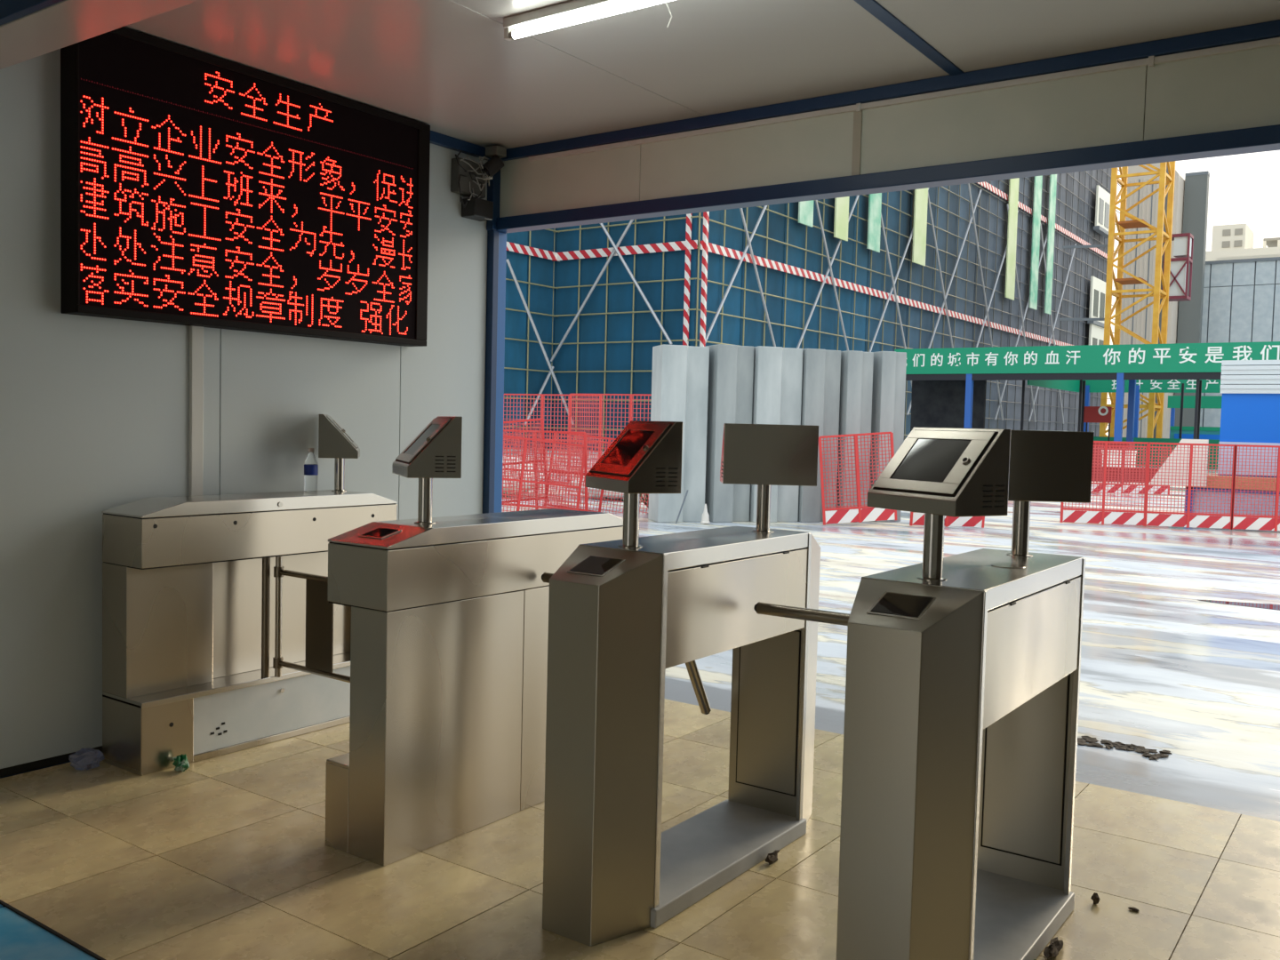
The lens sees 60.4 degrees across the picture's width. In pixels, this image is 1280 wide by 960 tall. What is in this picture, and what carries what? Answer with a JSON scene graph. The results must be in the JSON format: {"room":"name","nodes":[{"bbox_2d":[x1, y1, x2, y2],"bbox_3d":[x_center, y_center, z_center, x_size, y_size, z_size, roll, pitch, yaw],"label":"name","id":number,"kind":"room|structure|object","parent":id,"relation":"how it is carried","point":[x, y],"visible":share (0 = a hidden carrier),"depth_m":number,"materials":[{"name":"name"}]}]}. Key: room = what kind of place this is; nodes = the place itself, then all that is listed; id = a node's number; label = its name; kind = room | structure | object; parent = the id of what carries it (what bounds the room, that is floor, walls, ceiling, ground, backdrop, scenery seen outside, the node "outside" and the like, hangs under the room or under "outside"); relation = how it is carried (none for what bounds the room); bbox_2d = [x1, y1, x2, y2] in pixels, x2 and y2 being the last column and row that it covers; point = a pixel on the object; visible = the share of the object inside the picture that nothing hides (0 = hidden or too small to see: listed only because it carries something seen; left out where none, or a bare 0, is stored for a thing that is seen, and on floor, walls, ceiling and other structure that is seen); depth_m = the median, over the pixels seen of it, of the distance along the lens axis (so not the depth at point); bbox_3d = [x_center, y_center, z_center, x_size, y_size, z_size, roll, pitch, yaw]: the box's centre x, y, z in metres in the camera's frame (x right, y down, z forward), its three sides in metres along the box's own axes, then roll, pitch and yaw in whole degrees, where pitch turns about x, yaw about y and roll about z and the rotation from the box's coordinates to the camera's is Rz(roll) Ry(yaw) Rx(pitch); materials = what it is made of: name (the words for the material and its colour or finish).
{"room":"construction site entrance","nodes":[
{"label":"construction site entrance","id":0,"kind":"room"},
{"bbox_2d":[0,48,487,778],"bbox_3d":[-3.157,-0.276,3.104,0.100,3.080,7.800,3,4,35],"label":"wall","id":1,"kind":"structure","parent":0,"point":[94,412],"depth_m":4.45,"materials":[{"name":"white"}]},
{"bbox_2d":[0,0,63,25],"bbox_3d":[-0.388,-1.519,2.285,5.230,0.377,0.030,3,4,35],"label":"trim","id":2,"kind":"structure","parent":1,"relation":"attached to","point":[10,10],"depth_m":3.35,"materials":[{"name":"blue metal"}]},
{"bbox_2d":[0,0,198,69],"bbox_3d":[-0.319,-1.521,2.383,5.230,0.380,0.210,3,4,35],"label":"ceiling beam","id":3,"kind":"structure","parent":1,"relation":"attached to","point":[64,23],"depth_m":3.42,"materials":[{"name":"grey"}]},
{"bbox_2d":[188,325,203,495],"bbox_3d":[-1.914,-0.298,4.744,0.022,0.760,0.057,3,4,35],"label":"cable conduit","id":4,"kind":"object","parent":1,"relation":"attached to","point":[196,440],"visible":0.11,"depth_m":4.73,"materials":[{"name":"white plastic"}]},
{"bbox_2d":[60,26,430,346],"bbox_3d":[-1.656,-1.226,4.931,0.128,1.121,1.803,3,4,35],"label":"led display","id":5,"kind":"object","parent":1,"relation":"attached to","point":[198,188],"visible":1,"depth_m":4.71,"materials":[{"name":"black plastic"}]},
{"bbox_2d":[429,130,491,160],"bbox_3d":[-0.977,-1.800,5.916,0.040,0.055,0.610,3,4,35],"label":"trim","id":6,"kind":"structure","parent":1,"relation":"attached to","point":[437,139],"depth_m":5.88,"materials":[{"name":"blue metal"}]},
{"bbox_2d":[450,150,493,221],"bbox_3d":[-0.909,-1.587,5.955,0.124,0.326,0.266,3,4,35],"label":"box","id":7,"kind":"object","parent":1,"relation":"attached to","point":[467,180],"visible":0.98,"depth_m":5.94,"materials":[{"name":"grey plastic"}]},
{"bbox_2d":[482,230,498,513],"bbox_3d":[-0.876,-0.170,6.245,0.105,2.462,0.045,3,4,35],"label":"trim","id":8,"kind":"structure","parent":1,"relation":"attached to","point":[492,236],"depth_m":6.19,"materials":[{"name":"blue metal"}]},
{"bbox_2d":[486,160,500,231],"bbox_3d":[-0.818,-1.588,6.148,0.050,0.383,0.060,3,4,35],"label":"trim","id":9,"kind":"structure","parent":1,"relation":"attached to","point":[493,190],"depth_m":6.13,"materials":[{"name":"blue"}]},
{"bbox_2d":[494,232,506,512],"bbox_3d":[-0.845,-0.172,6.301,0.090,2.462,0.078,3,4,35],"label":"trim","id":10,"kind":"structure","parent":1,"relation":"attached to","point":[502,236],"depth_m":6.26,"materials":[{"name":"blue metal"}]},
{"bbox_2d":[0,698,1279,959],"bbox_3d":[-0.786,1.363,1.491,5.790,0.128,7.840,3,4,35],"label":"floor","id":11,"kind":"structure","parent":0,"point":[224,857],"depth_m":3.38,"materials":[{"name":"brown tile"}]},
{"bbox_2d":[68,747,104,770],"bbox_3d":[-2.169,1.089,4.308,0.151,0.081,0.113,3,4,35],"label":"plastic bag","id":12,"kind":"object","parent":11,"relation":"on","point":[87,758],"visible":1,"depth_m":4.27,"materials":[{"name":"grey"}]},
{"bbox_2d":[172,753,189,771],"bbox_3d":[-1.799,1.106,4.306,0.085,0.066,0.063,2,3,6],"label":"snack packet","id":13,"kind":"object","parent":11,"relation":"on","point":[180,763],"visible":1,"depth_m":4.30,"materials":[{"name":"green plastic"}]},
{"bbox_2d":[101,414,397,775],"bbox_3d":[-1.433,0.425,4.644,0.959,1.410,1.277,3,4,35],"label":"turnstile","id":14,"kind":"object","parent":11,"relation":"on","point":[221,633],"visible":0.88,"depth_m":4.53,"materials":[{"name":"silver metal"}]},
{"bbox_2d":[304,448,318,492],"bbox_3d":[-1.514,-0.046,5.061,0.062,0.202,0.062,3,4,35],"label":"water bottle","id":15,"kind":"object","parent":14,"relation":"on","point":[310,464],"visible":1,"depth_m":5.04,"materials":[{"name":"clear plastic"}]},
{"bbox_2d":[325,416,623,866],"bbox_3d":[-0.526,0.480,3.999,0.345,1.410,1.277,3,4,35],"label":"turnstile","id":16,"kind":"object","parent":11,"relation":"on","point":[449,635],"visible":0.91,"depth_m":3.60,"materials":[{"name":"silver metal"}]},
{"bbox_2d":[541,420,820,946],"bbox_3d":[0.193,0.524,3.489,0.997,1.410,1.088,1,3,-6],"label":"turnstile","id":17,"kind":"object","parent":11,"relation":"on","point":[623,612],"visible":1,"depth_m":3.11,"materials":[{"name":"silver metal"}]},
{"bbox_2d":[764,849,780,864],"bbox_3d":[0.431,1.216,3.550,0.034,0.033,0.091,3,4,35],"label":"clump","id":18,"kind":"object","parent":11,"relation":"on","point":[772,857],"visible":1,"depth_m":3.53,"materials":[{"name":"soil"}]},
{"bbox_2d":[753,426,1093,959],"bbox_3d":[0.902,0.570,2.935,0.997,1.410,1.088,1,3,-6],"label":"turnstile","id":19,"kind":"object","parent":11,"relation":"on","point":[963,677],"visible":1,"depth_m":2.53,"materials":[{"name":"silver metal"}]},
{"bbox_2d":[1043,936,1063,959],"bbox_3d":[1.110,1.260,2.959,0.038,0.040,0.117,3,4,35],"label":"clump","id":20,"kind":"object","parent":11,"relation":"on","point":[1055,946],"visible":1,"depth_m":2.95,"materials":[{"name":"soil"}]},
{"bbox_2d":[1090,892,1100,903],"bbox_3d":[1.365,1.252,3.294,0.024,0.034,0.027,3,4,35],"label":"clod","id":21,"kind":"object","parent":11,"relation":"on","point":[1095,898],"visible":1,"depth_m":3.29,"materials":[{"name":"brown soil"}]},
{"bbox_2d":[1127,906,1139,911],"bbox_3d":[1.460,1.269,3.254,0.033,0.009,0.020,3,4,35],"label":"dry leaf","id":22,"kind":"object","parent":11,"relation":"on","point":[1130,908],"visible":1,"depth_m":3.25,"materials":[{"name":"plant"}]},
{"bbox_2d":[123,0,1279,149],"bbox_3d":[-0.265,-1.616,0.983,7.130,0.126,7.980,3,4,35],"label":"ceiling","id":23,"kind":"structure","parent":0,"point":[447,66],"depth_m":4.37,"materials":[{"name":"grey"}]},
{"bbox_2d":[480,145,506,180],"bbox_3d":[-0.799,-1.723,5.975,0.118,0.175,0.131,3,4,35],"label":"security camera","id":24,"kind":"object","parent":23,"relation":"attached to","point":[493,165],"visible":0.98,"depth_m":5.95,"materials":[{"name":"grey plastic"}]},
{"bbox_2d":[503,0,673,40],"bbox_3d":[-0.004,-1.655,3.773,1.220,0.078,0.044,3,4,35],"label":"tube light","id":25,"kind":"object","parent":23,"relation":"attached to","point":[510,24],"visible":1,"depth_m":3.95,"materials":[{"name":"white plastic"}]},
{"bbox_2d":[665,1,671,27],"bbox_3d":[0.098,-1.654,3.879,0.028,0.088,0.077,2,3,20],"label":"loose wire","id":26,"kind":"object","parent":23,"relation":"hanging from","point":[666,2],"visible":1,"depth_m":3.88,"materials":[{"name":"white plastic"}]},
{"bbox_2d":[499,45,1279,217],"bbox_3d":[1.322,-1.495,4.691,5.230,0.315,0.071,3,4,35],"label":"wall","id":27,"kind":"structure","parent":0,"point":[1236,90],"depth_m":4.71,"materials":[{"name":"beige"}]},
{"bbox_2d":[496,124,1279,233],"bbox_3d":[1.317,-1.304,4.701,5.230,0.068,0.110,3,4,35],"label":"trim","id":28,"kind":"structure","parent":27,"relation":"attached to","point":[1262,139],"depth_m":4.71,"materials":[{"name":"blue metal"}]},
{"bbox_2d":[500,19,1279,160],"bbox_3d":[1.302,-1.678,4.647,5.230,0.055,0.035,3,4,35],"label":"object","id":29,"kind":"structure","parent":27,"relation":"attached to","point":[1268,29],"depth_m":4.67,"materials":[{"name":"blue"}]},
{"bbox_2d":[528,37,1279,161],"bbox_3d":[1.368,-1.631,4.605,4.850,0.038,0.022,3,4,35],"label":"beam","id":30,"kind":"structure","parent":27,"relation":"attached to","point":[1151,60],"depth_m":4.66,"materials":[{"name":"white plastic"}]},
{"label":"outside","id":31,"kind":"structure","parent":0,"visible":0},
{"bbox_2d":[501,448,1279,821],"bbox_3d":[47.565,-2.472,101.161,280.000,0.128,300.000,3,4,35],"label":"ground","id":32,"kind":"structure","parent":31,"point":[1163,667],"depth_m":7.63,"materials":[{"name":"concrete"}]},
{"bbox_2d":[502,456,543,495],"bbox_3d":[-2.736,-0.117,20.742,2.056,0.794,1.234,3,4,35],"label":"heap","id":33,"kind":"object","parent":32,"relation":"on","point":[529,487],"visible":0.12,"depth_m":20.14,"materials":[{"name":"white"}]},
{"bbox_2d":[502,417,548,503],"bbox_3d":[-2.338,-0.206,16.237,2.056,1.457,0.145,1,3,-17],"label":"mesh fence","id":34,"kind":"object","parent":32,"relation":"on","point":[540,419],"visible":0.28,"depth_m":16.41,"materials":[{"name":"red metal"}]},
{"bbox_2d":[501,434,586,511],"bbox_3d":[-1.751,0.005,16.234,2.056,1.459,0.036,0,3,-27],"label":"mesh fence","id":35,"kind":"object","parent":32,"relation":"on","point":[526,439],"visible":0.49,"depth_m":16.36,"materials":[{"name":"red metal"}]},
{"bbox_2d":[501,429,588,511],"bbox_3d":[-1.634,-0.148,17.289,1.936,1.264,0.123,3,3,31],"label":"mesh fence","id":36,"kind":"object","parent":32,"relation":"on","point":[585,473],"visible":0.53,"depth_m":17.08,"materials":[{"name":"red metal"}]},
{"bbox_2d":[503,393,601,483],"bbox_3d":[-2.201,-0.913,24.656,3.036,2.015,0.036,3,3,27],"label":"mesh fence","id":37,"kind":"object","parent":32,"relation":"on","point":[542,403],"visible":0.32,"depth_m":24.50,"materials":[{"name":"red metal"}]},
{"bbox_2d":[544,432,648,513],"bbox_3d":[-0.570,-0.049,17.597,2.037,1.424,0.166,2,3,19],"label":"mesh fence","id":38,"kind":"object","parent":32,"relation":"on","point":[610,439],"visible":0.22,"depth_m":17.68,"materials":[{"name":"red metal"}]},
{"bbox_2d":[568,478,648,500],"bbox_3d":[-0.515,0.133,20.398,1.900,0.440,1.130,3,4,35],"label":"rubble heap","id":39,"kind":"object","parent":32,"relation":"on","point":[594,489],"visible":0.21,"depth_m":20.07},
{"bbox_2d":[567,393,651,482],"bbox_3d":[-0.203,-0.770,22.802,3.036,2.015,0.038,3,3,29],"label":"mesh fence","id":40,"kind":"object","parent":32,"relation":"on","point":[630,417],"visible":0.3,"depth_m":23.16,"materials":[{"name":"red metal"}]},
{"bbox_2d":[640,493,648,508],"bbox_3d":[0.158,0.069,18.096,0.994,0.856,0.861,2,3,18],"label":"dry shrub","id":41,"kind":"object","parent":32,"relation":"on","point":[646,495],"visible":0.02,"depth_m":18.05,"materials":[{"name":"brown plant"}]},
{"bbox_2d":[648,344,709,522],"bbox_3d":[0.580,-0.674,16.168,0.740,2.560,0.550,1,3,-15],"label":"metal panel","id":42,"kind":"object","parent":32,"relation":"on","point":[680,372],"depth_m":16.00,"materials":[{"name":"grey metal"}]},
{"bbox_2d":[675,489,687,523],"bbox_3d":[0.595,0.382,15.651,0.179,0.487,0.023,1,3,-4],"label":"rod","id":43,"kind":"object","parent":32,"relation":"on","point":[684,498],"visible":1,"depth_m":15.64,"materials":[{"name":"grey metal"}]},
{"bbox_2d":[700,504,710,523],"bbox_3d":[0.943,0.481,15.836,0.140,0.280,0.140,3,4,35],"label":"traffic cone","id":44,"kind":"object","parent":32,"relation":"on","point":[705,518],"visible":1,"depth_m":15.80,"materials":[{"name":"white plastic"}]},
{"bbox_2d":[704,344,754,522],"bbox_3d":[1.312,-0.687,16.386,0.620,2.600,0.550,0,3,-18],"label":"metal panel","id":45,"kind":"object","parent":32,"relation":"on","point":[731,367],"depth_m":16.15,"materials":[{"name":"grey metal"}]},
{"bbox_2d":[749,345,803,522],"bbox_3d":[2.007,-0.679,16.562,0.740,2.600,0.550,1,3,-13],"label":"metal panel","id":46,"kind":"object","parent":32,"relation":"on","point":[778,371],"depth_m":16.34,"materials":[{"name":"grey metal"}]},
{"bbox_2d":[503,168,1120,450],"bbox_3d":[-4.857,-20.442,92.508,61.000,34.000,116.000,3,4,35],"label":"scaffolded building","id":47,"kind":"structure","parent":32,"relation":"on","point":[986,264],"depth_m":63.58,"materials":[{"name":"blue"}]},
{"bbox_2d":[798,200,813,227],"bbox_3d":[9.434,-24.792,60.413,0.100,21.350,1.600,3,4,35],"label":"drape","id":48,"kind":"object","parent":47,"relation":"hanging from","point":[805,208],"depth_m":60.86,"materials":[{"name":"green fabric"}]},
{"bbox_2d":[833,196,849,241],"bbox_3d":[12.075,-24.864,64.117,0.100,21.450,1.700,3,4,35],"label":"drape","id":49,"kind":"object","parent":47,"relation":"hanging from","point":[841,204],"depth_m":64.52,"materials":[{"name":"green fabric"}]},
{"bbox_2d":[867,192,881,252],"bbox_3d":[14.804,-24.990,67.942,0.100,21.450,1.700,3,4,35],"label":"drape","id":50,"kind":"object","parent":47,"relation":"hanging from","point":[875,200],"depth_m":68.29,"materials":[{"name":"green fabric"}]},
{"bbox_2d":[912,187,927,265],"bbox_3d":[19.161,-25.267,74.040,0.100,21.300,2.100,3,4,35],"label":"drape","id":51,"kind":"object","parent":47,"relation":"hanging from","point":[921,195],"depth_m":74.31,"materials":[{"name":"green fabric"}]},
{"bbox_2d":[1004,177,1019,300],"bbox_3d":[30.802,-25.705,90.360,0.100,21.500,2.200,3,4,35],"label":"drape","id":52,"kind":"object","parent":47,"relation":"hanging from","point":[1012,198],"depth_m":90.45,"materials":[{"name":"green fabric"}]},
{"bbox_2d":[1029,176,1042,310],"bbox_3d":[34.690,-25.810,95.815,0.100,21.650,2.000,3,4,35],"label":"drape","id":53,"kind":"object","parent":47,"relation":"hanging from","point":[1036,212],"depth_m":95.87,"materials":[{"name":"green fabric"}]},
{"bbox_2d":[1044,174,1056,314],"bbox_3d":[37.362,-25.933,99.558,0.100,21.650,1.800,3,4,35],"label":"drape","id":54,"kind":"object","parent":47,"relation":"hanging from","point":[1051,220],"depth_m":99.54,"materials":[{"name":"green fabric"}]},
{"bbox_2d":[797,348,840,522],"bbox_3d":[2.668,-0.673,16.771,0.620,2.600,0.550,1,3,-16],"label":"metal panel","id":55,"kind":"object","parent":32,"relation":"on","point":[821,368],"depth_m":16.52,"materials":[{"name":"grey metal"}]},
{"bbox_2d":[836,350,873,522],"bbox_3d":[3.253,-0.668,16.967,0.500,2.600,0.550,0,3,-20],"label":"metal panel","id":56,"kind":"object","parent":32,"relation":"on","point":[856,378],"depth_m":16.69,"materials":[{"name":"grey metal"}]},
{"bbox_2d":[818,432,896,525],"bbox_3d":[3.178,-0.024,16.045,1.193,1.383,0.036,1,3,-2],"label":"mesh fence","id":57,"kind":"object","parent":32,"relation":"on","point":[862,513],"visible":0.81,"depth_m":16.04,"materials":[{"name":"red metal"}]},
{"bbox_2d":[868,351,906,521],"bbox_3d":[3.825,-0.674,17.162,0.460,2.620,0.550,1,3,-14],"label":"metal panel","id":58,"kind":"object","parent":32,"relation":"on","point":[889,367],"depth_m":16.93,"materials":[{"name":"grey metal"}]},
{"bbox_2d":[909,512,984,527],"bbox_3d":[4.555,0.057,16.160,1.086,1.281,0.258,2,3,2],"label":"mesh fence","id":59,"kind":"object","parent":32,"relation":"on","point":[916,518],"visible":0.06,"depth_m":16.27,"materials":[{"name":"red paint"}]},
{"bbox_2d":[894,341,1279,441],"bbox_3d":[22.035,-3.180,50.575,17.030,5.120,12.194,3,4,35],"label":"canopy","id":60,"kind":"object","parent":32,"relation":"on","point":[949,385],"visible":0.84,"depth_m":47.12,"materials":[{"name":"teal"}]},
{"bbox_2d":[1027,379,1222,392],"bbox_3d":[24.112,-4.646,50.872,9.540,0.880,9.040,3,4,35],"label":"banner","id":61,"kind":"object","parent":60,"relation":"attached to","point":[1096,386],"visible":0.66,"depth_m":54.90,"materials":[{"name":"teal fabric"}]},
{"bbox_2d":[1083,406,1111,440],"bbox_3d":[21.244,-2.054,51.174,1.200,2.770,0.100,3,4,35],"label":"sign","id":62,"kind":"object","parent":32,"relation":"on","point":[1101,414],"visible":0.84,"depth_m":51.08,"materials":[{"name":"red metal"}]},
{"bbox_2d":[1059,440,1150,526],"bbox_3d":[7.338,0.044,17.382,1.271,1.315,0.036,2,3,12],"label":"mesh fence","id":63,"kind":"object","parent":32,"relation":"on","point":[1134,517],"visible":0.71,"depth_m":17.35,"materials":[{"name":"red metal"}]},
{"bbox_2d":[1092,442,1135,466],"bbox_3d":[16.128,-0.697,37.626,1.260,1.180,0.960,3,4,35],"label":"mesh fence","id":64,"kind":"object","parent":32,"relation":"on","point":[1100,444],"visible":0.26,"depth_m":37.39,"materials":[{"name":"red metal"}]},
{"bbox_2d":[1059,160,1175,438],"bbox_3d":[25.581,-15.961,58.858,5.083,30.116,2.610,3,4,35],"label":"lattice mast","id":65,"kind":"object","parent":32,"relation":"on","point":[1165,179],"visible":0.51,"depth_m":58.13,"materials":[{"name":"yellow metal"}]},
{"bbox_2d":[1101,449,1136,483],"bbox_3d":[13.862,-0.362,31.881,0.860,0.980,0.660,3,4,35],"label":"crate","id":66,"kind":"object","parent":32,"relation":"on","point":[1101,450],"visible":0.26,"depth_m":31.64,"materials":[{"name":"white"}]},
{"bbox_2d":[1091,467,1157,482],"bbox_3d":[10.801,-0.161,27.210,4.400,0.340,0.040,2,3,6],"label":"board","id":67,"kind":"object","parent":32,"relation":"on","point":[1134,475],"visible":0.02,"depth_m":27.07,"materials":[{"name":"red"}]},
{"bbox_2d":[1077,736,1172,759],"bbox_3d":[2.169,1.209,4.981,0.419,0.012,0.208,3,4,35],"label":"ridge","id":68,"kind":"object","parent":32,"relation":"on","point":[1091,740],"visible":0.94,"depth_m":4.98,"materials":[{"name":"soil"}]},
{"bbox_2d":[1090,445,1171,495],"bbox_3d":[11.830,-0.255,26.956,2.236,1.165,0.038,2,3,6],"label":"mesh fence","id":69,"kind":"object","parent":32,"relation":"on","point":[1108,489],"visible":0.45,"depth_m":26.93,"materials":[{"name":"red metal"}]},
{"bbox_2d":[1120,162,1184,438],"bbox_3d":[34.722,-11.354,74.971,3.350,19.600,3.060,3,4,35],"label":"tower","id":70,"kind":"structure","parent":32,"relation":"on","point":[1140,324],"depth_m":73.77,"materials":[{"name":"beige"}]},
{"bbox_2d":[1093,436,1219,469],"bbox_3d":[25.096,-1.231,50.873,9.000,1.350,0.200,3,4,35],"label":"barrier","id":71,"kind":"object","parent":32,"relation":"on","point":[1095,438],"visible":0.11,"depth_m":51.36,"materials":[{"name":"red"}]},
{"bbox_2d":[1152,162,1193,438],"bbox_3d":[29.396,-10.452,60.502,1.470,19.000,1.240,3,4,35],"label":"cage","id":72,"kind":"object","parent":32,"relation":"on","point":[1183,245],"visible":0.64,"depth_m":59.96,"materials":[{"name":"grey"}]},
{"bbox_2d":[1144,442,1236,529],"bbox_3d":[8.554,0.088,17.120,1.271,1.315,0.037,2,3,12],"label":"mesh fence","id":73,"kind":"object","parent":32,"relation":"on","point":[1156,518],"visible":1,"depth_m":17.11,"materials":[{"name":"red metal"}]},
{"bbox_2d":[1174,170,1209,426],"bbox_3d":[37.117,-11.004,74.170,1.370,19.100,0.840,3,4,35],"label":"tower","id":74,"kind":"structure","parent":32,"relation":"on","point":[1196,184],"depth_m":73.61,"materials":[{"name":"grey concrete"}]},
{"bbox_2d":[1167,395,1222,435],"bbox_3d":[35.505,-3.022,65.605,7.500,3.950,0.240,3,4,35],"label":"banner","id":75,"kind":"object","parent":32,"relation":"on","point":[1212,402],"visible":0.3,"depth_m":66.87,"materials":[{"name":"teal"}]},
{"bbox_2d":[1169,425,1220,439],"bbox_3d":[31.307,-1.948,58.675,5.200,1.700,2.250,3,4,35],"label":"container","id":76,"kind":"object","parent":32,"relation":"on","point":[1188,432],"visible":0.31,"depth_m":58.43,"materials":[{"name":"teal"}]},
{"bbox_2d":[1148,360,1279,518],"bbox_3d":[13.484,-0.429,16.294,10.370,2.676,3.100,3,4,35],"label":"booth","id":77,"kind":"object","parent":32,"relation":"on","point":[1250,389],"visible":0.6,"depth_m":17.75,"materials":[{"name":"blue"}]},
{"bbox_2d":[1184,474,1279,491],"bbox_3d":[10.579,0.100,17.033,3.800,0.200,0.500,3,4,35],"label":"countertop","id":78,"kind":"structure","parent":77,"relation":"on","point":[1258,481],"depth_m":17.46,"materials":[{"name":"brown"}]},
{"bbox_2d":[1192,489,1279,518],"bbox_3d":[10.628,0.486,17.048,3.700,0.530,0.400,3,4,35],"label":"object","id":79,"kind":"structure","parent":77,"relation":"on","point":[1197,495],"depth_m":17.58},
{"bbox_2d":[1199,600,1279,610],"bbox_3d":[5.321,1.072,9.329,1.063,0.003,0.351,3,3,31],"label":"puddle","id":80,"kind":"object","parent":32,"relation":"on","point":[1248,604],"visible":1,"depth_m":9.40,"materials":[{"name":"grey liquid"}]},
{"bbox_2d":[1200,256,1279,427],"bbox_3d":[55.612,-7.545,69.381,37.100,13.600,8.100,3,4,35],"label":"facade","id":81,"kind":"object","parent":32,"relation":"on","point":[1242,297],"visible":0.45,"depth_m":74.93,"materials":[{"name":"grey glass"}]},
{"bbox_2d":[1205,223,1279,261],"bbox_3d":[78.895,-18.433,144.334,11.000,28.900,8.500,3,4,35],"label":"building","id":82,"kind":"structure","parent":32,"relation":"on","point":[1234,240],"depth_m":141.37,"materials":[{"name":"beige concrete"}]},
{"bbox_2d":[1216,254,1279,260],"bbox_3d":[69.101,-8.859,78.207,50.000,16.000,8.000,3,4,35],"label":"block","id":83,"kind":"object","parent":32,"relation":"on","point":[1268,255],"visible":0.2,"depth_m":87.69,"materials":[{"name":"beige concrete"}]},
{"bbox_2d":[1231,444,1279,531],"bbox_3d":[9.771,0.131,16.857,1.271,1.315,0.036,2,3,12],"label":"mesh fence","id":84,"kind":"object","parent":32,"relation":"on","point":[1250,522],"visible":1,"depth_m":16.91,"materials":[{"name":"red metal"}]},
{"bbox_2d":[1263,237,1279,247],"bbox_3d":[89.901,-18.387,150.307,9.000,28.750,6.000,3,4,35],"label":"building","id":85,"kind":"structure","parent":32,"relation":"on","point":[1275,242],"depth_m":149.70,"materials":[{"name":"beige concrete"}]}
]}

